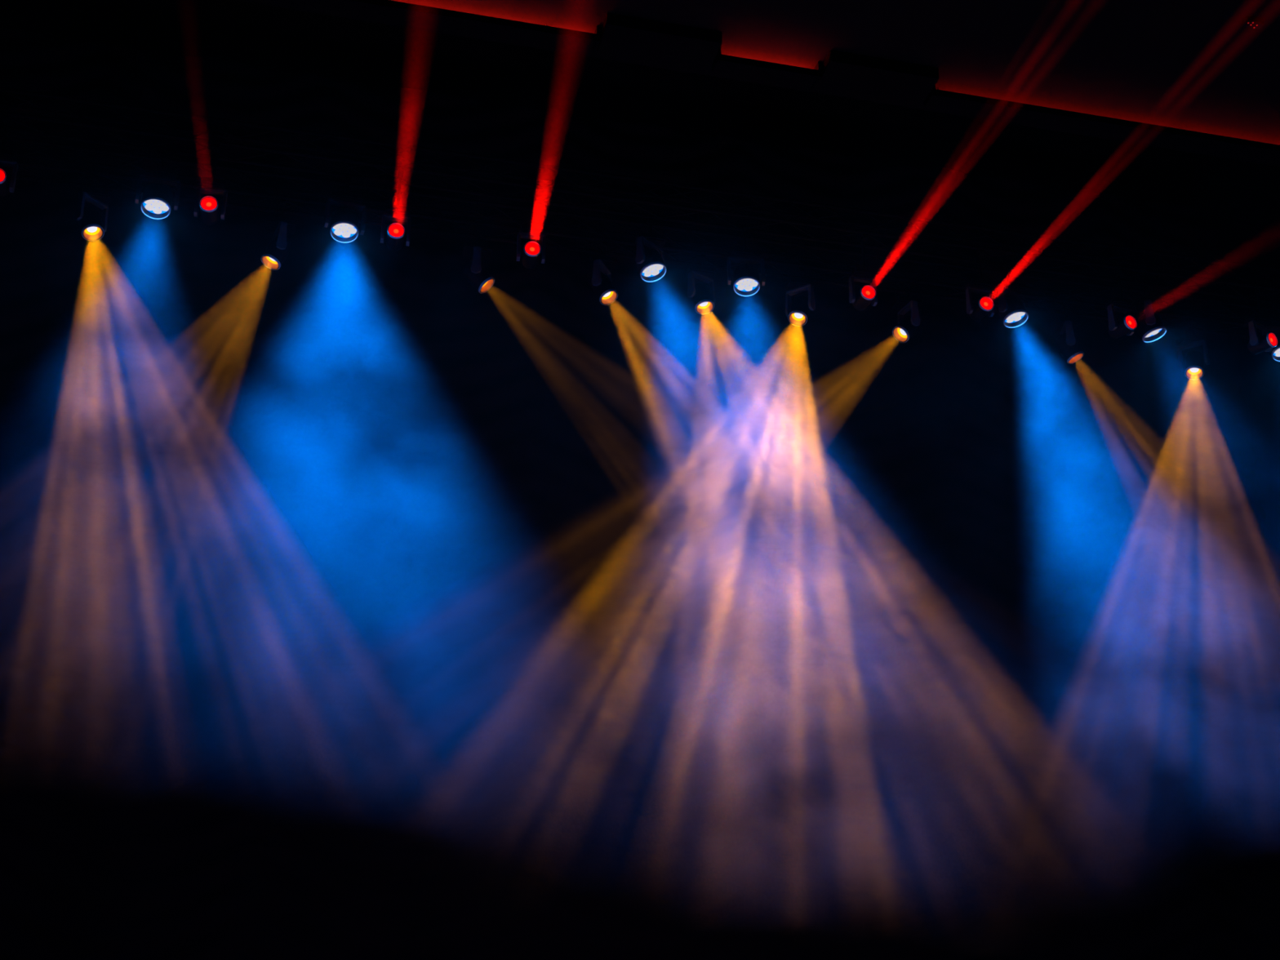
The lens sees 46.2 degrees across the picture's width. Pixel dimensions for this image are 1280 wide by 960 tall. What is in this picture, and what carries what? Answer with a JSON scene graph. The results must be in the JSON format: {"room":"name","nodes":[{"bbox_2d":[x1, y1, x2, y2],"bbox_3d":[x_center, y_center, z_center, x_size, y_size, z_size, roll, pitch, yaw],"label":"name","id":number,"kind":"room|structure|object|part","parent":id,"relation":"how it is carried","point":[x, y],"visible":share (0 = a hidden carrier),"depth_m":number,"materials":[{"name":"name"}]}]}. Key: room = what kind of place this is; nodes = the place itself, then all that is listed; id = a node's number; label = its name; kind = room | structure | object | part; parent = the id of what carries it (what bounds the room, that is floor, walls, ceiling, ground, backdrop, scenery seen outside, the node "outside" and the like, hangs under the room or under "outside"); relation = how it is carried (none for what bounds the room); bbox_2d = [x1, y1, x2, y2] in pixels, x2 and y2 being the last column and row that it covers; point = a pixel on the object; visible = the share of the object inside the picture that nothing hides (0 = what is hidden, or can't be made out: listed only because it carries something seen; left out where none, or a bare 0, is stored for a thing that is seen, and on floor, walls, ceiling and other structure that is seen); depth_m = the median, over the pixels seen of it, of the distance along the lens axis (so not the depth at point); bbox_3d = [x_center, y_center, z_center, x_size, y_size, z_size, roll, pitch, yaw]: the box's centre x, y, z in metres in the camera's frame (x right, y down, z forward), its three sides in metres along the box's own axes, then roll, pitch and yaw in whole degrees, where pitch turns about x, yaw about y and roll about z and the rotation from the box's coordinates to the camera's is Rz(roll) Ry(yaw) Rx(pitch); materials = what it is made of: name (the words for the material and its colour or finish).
{"room":"concert hall","nodes":[
{"label":"concert hall","id":0,"kind":"room"},
{"bbox_2d":[235,0,1279,166],"bbox_3d":[-2.178,-6.563,16.649,46.000,3.730,0.250,5,-23,-13],"label":"trim","id":1,"kind":"structure","parent":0,"point":[601,55],"depth_m":16.78,"materials":[{"name":"black paint"}]},
{"bbox_2d":[391,0,1279,145],"bbox_3d":[-0.347,-7.766,9.197,46.000,0.250,14.890,5,-23,-13],"label":"ceiling","id":2,"kind":"structure","parent":0,"point":[1193,65],"depth_m":16.19,"materials":[{"name":"paint"}]},
{"bbox_2d":[266,0,600,54],"bbox_3d":[-2.561,-4.898,15.533,4.358,0.199,0.230,5,-23,-13],"label":"cove","id":3,"kind":"object","parent":2,"relation":"attached to","point":[389,10],"visible":1,"depth_m":15.63,"materials":[{"name":"black paint"}]},
{"bbox_3d":[-0.466,-4.698,16.015,0.040,0.199,0.230,5,-23,-13],"label":"plate","id":4,"kind":"part","parent":3,"relation":"part of","materials":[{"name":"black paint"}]},
{"bbox_2d":[711,46,822,89],"bbox_3d":[1.392,-4.521,16.443,1.196,0.199,0.230,5,-23,-13],"label":"cove","id":5,"kind":"object","parent":2,"relation":"attached to","point":[722,64],"visible":0.94,"depth_m":16.38,"materials":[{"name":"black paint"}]},
{"bbox_3d":[0.831,-4.574,16.314,0.040,0.199,0.230,5,-23,-13],"label":"plate","id":6,"kind":"part","parent":5,"relation":"part of","materials":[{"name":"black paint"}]},
{"bbox_3d":[1.952,-4.468,16.573,0.040,0.199,0.230,5,-23,-13],"label":"plate","id":7,"kind":"part","parent":5,"relation":"part of","materials":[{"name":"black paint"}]},
{"bbox_2d":[924,84,1279,162],"bbox_3d":[6.494,-4.034,17.619,6.710,0.199,0.230,5,-23,-13],"label":"cove","id":8,"kind":"object","parent":2,"relation":"attached to","point":[936,98],"visible":0.89,"depth_m":17.29,"materials":[{"name":"black paint"}]},
{"bbox_3d":[3.257,-4.343,16.873,0.040,0.199,0.230,5,-23,-13],"label":"plate","id":9,"kind":"part","parent":8,"relation":"part of","materials":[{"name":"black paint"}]},
{"bbox_2d":[1240,16,1264,29],"bbox_3d":[6.479,-4.831,15.855,0.220,0.078,0.100,5,-23,-13],"label":"panel","id":10,"kind":"object","parent":2,"relation":"attached to","point":[1248,21],"visible":1,"depth_m":15.83,"materials":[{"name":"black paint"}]},
{"bbox_2d":[1222,271,1279,619],"bbox_3d":[-4.134,2.107,21.549,46.000,16.000,0.200,5,-23,-13],"label":"wall","id":11,"kind":"structure","parent":0,"point":[1260,374],"depth_m":26.99,"materials":[{"name":"black paint"}]},
{"bbox_2d":[0,0,1279,279],"bbox_3d":[-3.153,-6.882,21.014,46.000,0.200,8.310,5,-23,-13],"label":"trim","id":12,"kind":"structure","parent":11,"relation":"attached to","point":[1242,197],"depth_m":23.15,"materials":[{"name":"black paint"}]},
{"bbox_3d":[-2.380,-5.515,18.208,25.511,4.474,0.350,5,-23,-13],"label":"lighting truss","id":13,"kind":"object","parent":11,"relation":"hanging from","visible":0},
{"bbox_2d":[0,115,17,197],"bbox_3d":[-6.856,-3.475,16.141,0.326,0.867,0.364,5,-23,-13],"label":"stage light","id":14,"kind":"object","parent":13,"relation":"hanging from","point":[7,157],"visible":1,"depth_m":16.09,"materials":[{"name":"black paint"}]},
{"bbox_3d":[-6.819,-3.219,15.894,0.166,0.166,0.015,-11,-19,-21],"label":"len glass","id":15,"kind":"part","parent":14,"relation":"part of","materials":[{"name":"red glass"}]},
{"bbox_2d":[134,151,181,219],"bbox_3d":[-5.328,-3.303,16.635,0.454,0.808,0.356,5,-23,-13],"label":"light","id":16,"kind":"object","parent":13,"relation":"hanging from","point":[157,199],"visible":1,"depth_m":16.56,"materials":[{"name":"black paint"}]},
{"bbox_3d":[-5.325,-3.032,16.516,0.282,0.003,0.282,9,-38,-19],"label":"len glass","id":17,"kind":"part","parent":16,"relation":"part of","materials":[{"name":"white glass"}]},
{"bbox_2d":[193,143,227,225],"bbox_3d":[-4.733,-3.266,16.627,0.328,0.882,0.363,5,-23,-13],"label":"stage light","id":18,"kind":"object","parent":13,"relation":"hanging from","point":[209,210],"visible":1,"depth_m":16.52,"materials":[{"name":"black paint"}]},
{"bbox_3d":[-4.707,-3.010,16.377,0.166,0.166,0.015,-6,-23,-15],"label":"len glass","id":19,"kind":"part","parent":18,"relation":"part of","materials":[{"name":"red glass"}]},
{"bbox_2d":[323,177,366,243],"bbox_3d":[-3.349,-3.111,17.095,0.460,0.809,0.361,5,-23,-13],"label":"light","id":20,"kind":"object","parent":13,"relation":"hanging from","point":[344,222],"visible":1,"depth_m":17.02,"materials":[{"name":"black paint"}]},
{"bbox_3d":[-3.345,-2.845,16.976,0.282,0.003,0.282,1,-38,-11],"label":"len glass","id":21,"kind":"part","parent":20,"relation":"part of","materials":[{"name":"white glass"}]},
{"bbox_2d":[380,169,411,251],"bbox_3d":[-2.764,-3.062,17.074,0.325,0.916,0.363,5,-23,-13],"label":"stage light","id":22,"kind":"object","parent":13,"relation":"hanging from","point":[394,240],"visible":1,"depth_m":16.97,"materials":[{"name":"black paint"}]},
{"bbox_3d":[-2.735,-2.790,16.819,0.166,0.166,0.015,7,-26,-10],"label":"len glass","id":23,"kind":"part","parent":22,"relation":"part of","materials":[{"name":"red glass"}]},
{"bbox_2d":[516,187,545,269],"bbox_3d":[-1.256,-2.915,17.420,0.330,0.923,0.363,5,-23,-13],"label":"stage light","id":24,"kind":"object","parent":13,"relation":"hanging from","point":[530,259],"visible":1,"depth_m":17.31,"materials":[{"name":"black paint"}]},
{"bbox_3d":[-1.232,-2.640,17.162,0.166,0.166,0.015,11,-27,-6],"label":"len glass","id":25,"kind":"part","parent":24,"relation":"part of","materials":[{"name":"red glass"}]},
{"bbox_2d":[633,217,666,282],"bbox_3d":[0.128,-2.770,17.897,0.424,0.825,0.377,5,-23,-13],"label":"light","id":26,"kind":"object","parent":13,"relation":"hanging from","point":[651,266],"visible":1,"depth_m":17.79,"materials":[{"name":"black paint"}]},
{"bbox_3d":[0.142,-2.505,17.775,0.282,0.003,0.282,-21,-33,3],"label":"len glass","id":27,"kind":"part","parent":26,"relation":"part of","materials":[{"name":"white glass"}]},
{"bbox_2d":[727,231,765,296],"bbox_3d":[1.280,-2.651,18.152,0.461,0.850,0.360,5,-23,-13],"label":"light","id":28,"kind":"object","parent":13,"relation":"hanging from","point":[745,277],"visible":1,"depth_m":18.07,"materials":[{"name":"black paint"}]},
{"bbox_3d":[1.280,-2.366,18.025,0.282,0.003,0.282,-5,-38,5],"label":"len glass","id":29,"kind":"part","parent":28,"relation":"part of","materials":[{"name":"white glass"}]},
{"bbox_2d":[848,233,877,311],"bbox_3d":[2.714,-2.534,18.334,0.323,0.926,0.364,5,-23,-13],"label":"stage light","id":30,"kind":"object","parent":13,"relation":"hanging from","point":[867,295],"visible":1,"depth_m":18.23,"materials":[{"name":"black paint"}]},
{"bbox_3d":[2.748,-2.256,18.077,0.166,0.166,0.015,37,-28,3],"label":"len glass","id":31,"kind":"part","parent":30,"relation":"part of","materials":[{"name":"red glass"}]},
{"bbox_2d":[964,249,994,321],"bbox_3d":[4.219,-2.416,18.691,0.324,0.872,0.364,5,-23,-13],"label":"stage light","id":32,"kind":"object","parent":13,"relation":"hanging from","point":[984,307],"visible":1,"depth_m":18.59,"materials":[{"name":"black paint"}]},
{"bbox_3d":[4.255,-2.164,18.446,0.166,0.166,0.015,43,-28,5],"label":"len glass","id":33,"kind":"part","parent":32,"relation":"part of","materials":[{"name":"red glass"}]},
{"bbox_2d":[994,266,1028,328],"bbox_3d":[4.687,-2.337,18.943,0.452,0.825,0.366,5,-23,-13],"label":"light","id":34,"kind":"object","parent":13,"relation":"hanging from","point":[1012,311],"visible":1,"depth_m":18.84,"materials":[{"name":"black paint"}]},
{"bbox_2d":[1104,268,1137,339],"bbox_3d":[6.104,-2.234,19.122,0.322,0.879,0.361,11,-25,-26],"label":"stage light","id":35,"kind":"object","parent":13,"relation":"hanging from","point":[1126,326],"visible":1,"depth_m":19.01,"materials":[{"name":"black paint"}]},
{"bbox_3d":[6.168,-1.981,18.886,0.166,0.166,0.015,-28,-6,-36],"label":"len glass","id":36,"kind":"part","parent":35,"relation":"part of","materials":[{"name":"red glass"}]},
{"bbox_2d":[1131,284,1166,342],"bbox_3d":[6.561,-2.175,19.371,0.378,0.797,0.445,5,-23,-13],"label":"light","id":37,"kind":"object","parent":13,"relation":"hanging from","point":[1150,326],"visible":0.98,"depth_m":19.26,"materials":[{"name":"black paint"}]},
{"bbox_2d":[1244,288,1277,355],"bbox_3d":[8.067,-2.059,19.577,0.322,0.853,0.353,14,-27,-31],"label":"stage light","id":38,"kind":"object","parent":13,"relation":"hanging from","point":[1256,344],"visible":1,"depth_m":19.47,"materials":[{"name":"black paint"}]},
{"bbox_3d":[8.146,-1.806,19.346,0.166,0.166,0.015,-18,-5,-38],"label":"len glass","id":39,"kind":"part","parent":38,"relation":"part of","materials":[{"name":"red glass"}]},
{"bbox_2d":[1261,302,1279,361],"bbox_3d":[8.446,-1.982,19.809,0.450,0.818,0.361,-1,-23,2],"label":"light","id":40,"kind":"object","parent":13,"relation":"hanging from","point":[1274,324],"visible":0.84,"depth_m":19.76,"materials":[{"name":"black paint"}]},
{"bbox_3d":[-2.590,-5.169,18.978,25.511,4.524,0.350,5,-23,-13],"label":"lighting truss","id":41,"kind":"object","parent":11,"relation":"hanging from","visible":0},
{"bbox_2d":[73,174,111,241],"bbox_3d":[-6.226,-3.081,17.060,0.348,0.791,0.351,5,-23,-13],"label":"stage light","id":42,"kind":"object","parent":41,"relation":"hanging from","point":[92,223],"visible":1,"depth_m":16.98,"materials":[{"name":"black paint"}]},
{"bbox_3d":[-6.183,-2.830,16.929,0.166,0.016,0.166,-12,-34,-18],"label":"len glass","id":43,"kind":"part","parent":42,"relation":"part of","materials":[{"name":"yellow glass"}]},
{"bbox_2d":[260,199,296,270],"bbox_3d":[-4.203,-2.859,17.470,0.355,0.889,0.388,5,-23,-13],"label":"stage light","id":44,"kind":"object","parent":41,"relation":"hanging from","point":[278,248],"visible":1,"depth_m":17.36,"materials":[{"name":"black paint"}]},
{"bbox_3d":[-4.239,-2.558,17.324,0.166,0.016,0.166,32,-32,-16],"label":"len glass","id":45,"kind":"part","parent":44,"relation":"part of","materials":[{"name":"glass"}]},
{"bbox_2d":[461,224,494,293],"bbox_3d":[-1.935,-2.643,17.999,0.402,0.882,0.385,5,-23,-13],"label":"stage light","id":46,"kind":"object","parent":41,"relation":"hanging from","point":[473,272],"visible":1,"depth_m":17.86,"materials":[{"name":"black paint"}]},
{"bbox_2d":[587,241,617,305],"bbox_3d":[-0.453,-2.519,18.388,0.357,0.814,0.370,5,-23,-13],"label":"stage light","id":47,"kind":"object","parent":41,"relation":"hanging from","point":[601,284],"visible":1,"depth_m":18.29,"materials":[{"name":"black paint"}]},
{"bbox_3d":[-0.405,-2.264,18.254,0.166,0.016,0.166,-33,-31,3],"label":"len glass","id":48,"kind":"part","parent":47,"relation":"part of","materials":[{"name":"yellow glass"}]},
{"bbox_2d":[685,253,715,314],"bbox_3d":[0.766,-2.430,18.661,0.387,0.769,0.311,5,-23,-13],"label":"stage light","id":49,"kind":"object","parent":41,"relation":"hanging from","point":[702,295],"visible":1,"depth_m":18.58,"materials":[{"name":"black paint"}]},
{"bbox_3d":[0.787,-2.178,18.539,0.166,0.016,0.166,-17,-36,4],"label":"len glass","id":50,"kind":"part","parent":49,"relation":"part of","materials":[{"name":"yellow glass"}]},
{"bbox_2d":[783,266,815,326],"bbox_3d":[2.016,-2.303,18.956,0.345,0.778,0.365,5,-23,-13],"label":"stage light","id":51,"kind":"object","parent":41,"relation":"hanging from","point":[797,311],"visible":1,"depth_m":18.87,"materials":[{"name":"black paint"}]},
{"bbox_3d":[1.988,-2.063,18.814,0.166,0.016,0.166,15,-40,4],"label":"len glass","id":52,"kind":"part","parent":51,"relation":"part of","materials":[{"name":"yellow glass"}]},
{"bbox_2d":[891,280,922,342],"bbox_3d":[3.411,-2.146,19.231,0.400,0.857,0.383,5,-23,-13],"label":"stage light","id":53,"kind":"object","parent":41,"relation":"hanging from","point":[908,326],"visible":1,"depth_m":19.13,"materials":[{"name":"black paint"}]},
{"bbox_3d":[3.351,-1.884,19.094,0.166,0.016,0.166,47,-31,3],"label":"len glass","id":54,"kind":"part","parent":53,"relation":"part of","materials":[{"name":"yellow glass"}]},
{"bbox_2d":[1049,302,1084,364],"bbox_3d":[5.624,-1.932,19.749,0.359,0.856,0.390,5,-23,-13],"label":"stage light","id":55,"kind":"object","parent":41,"relation":"hanging from","point":[1067,344],"visible":1,"depth_m":19.62,"materials":[{"name":"black paint"}]},
{"bbox_2d":[1175,318,1209,380],"bbox_3d":[7.430,-1.749,20.185,0.344,0.861,0.368,5,-23,-13],"label":"stage light","id":56,"kind":"object","parent":41,"relation":"hanging from","point":[1194,361],"visible":1,"depth_m":20.09,"materials":[{"name":"black paint"}]},
{"bbox_3d":[7.402,-1.470,20.028,0.166,0.016,0.166,0,-43,20],"label":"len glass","id":57,"kind":"part","parent":56,"relation":"part of","materials":[{"name":"yellow glass"}]},
{"bbox_3d":[-1.328,5.283,8.051,46.000,0.200,23.000,5,-23,-13],"label":"floor","id":58,"kind":"structure","parent":0,"visible":0},
{"bbox_2d":[0,26,1279,959],"bbox_3d":[-1.903,1.497,18.823,23.006,15.019,0.180,5,-23,-13],"label":"stage curtain","id":59,"kind":"object","parent":58,"relation":"on","point":[359,600],"visible":0.9,"depth_m":19.41,"materials":[{"name":"black fabric"}]}
]}

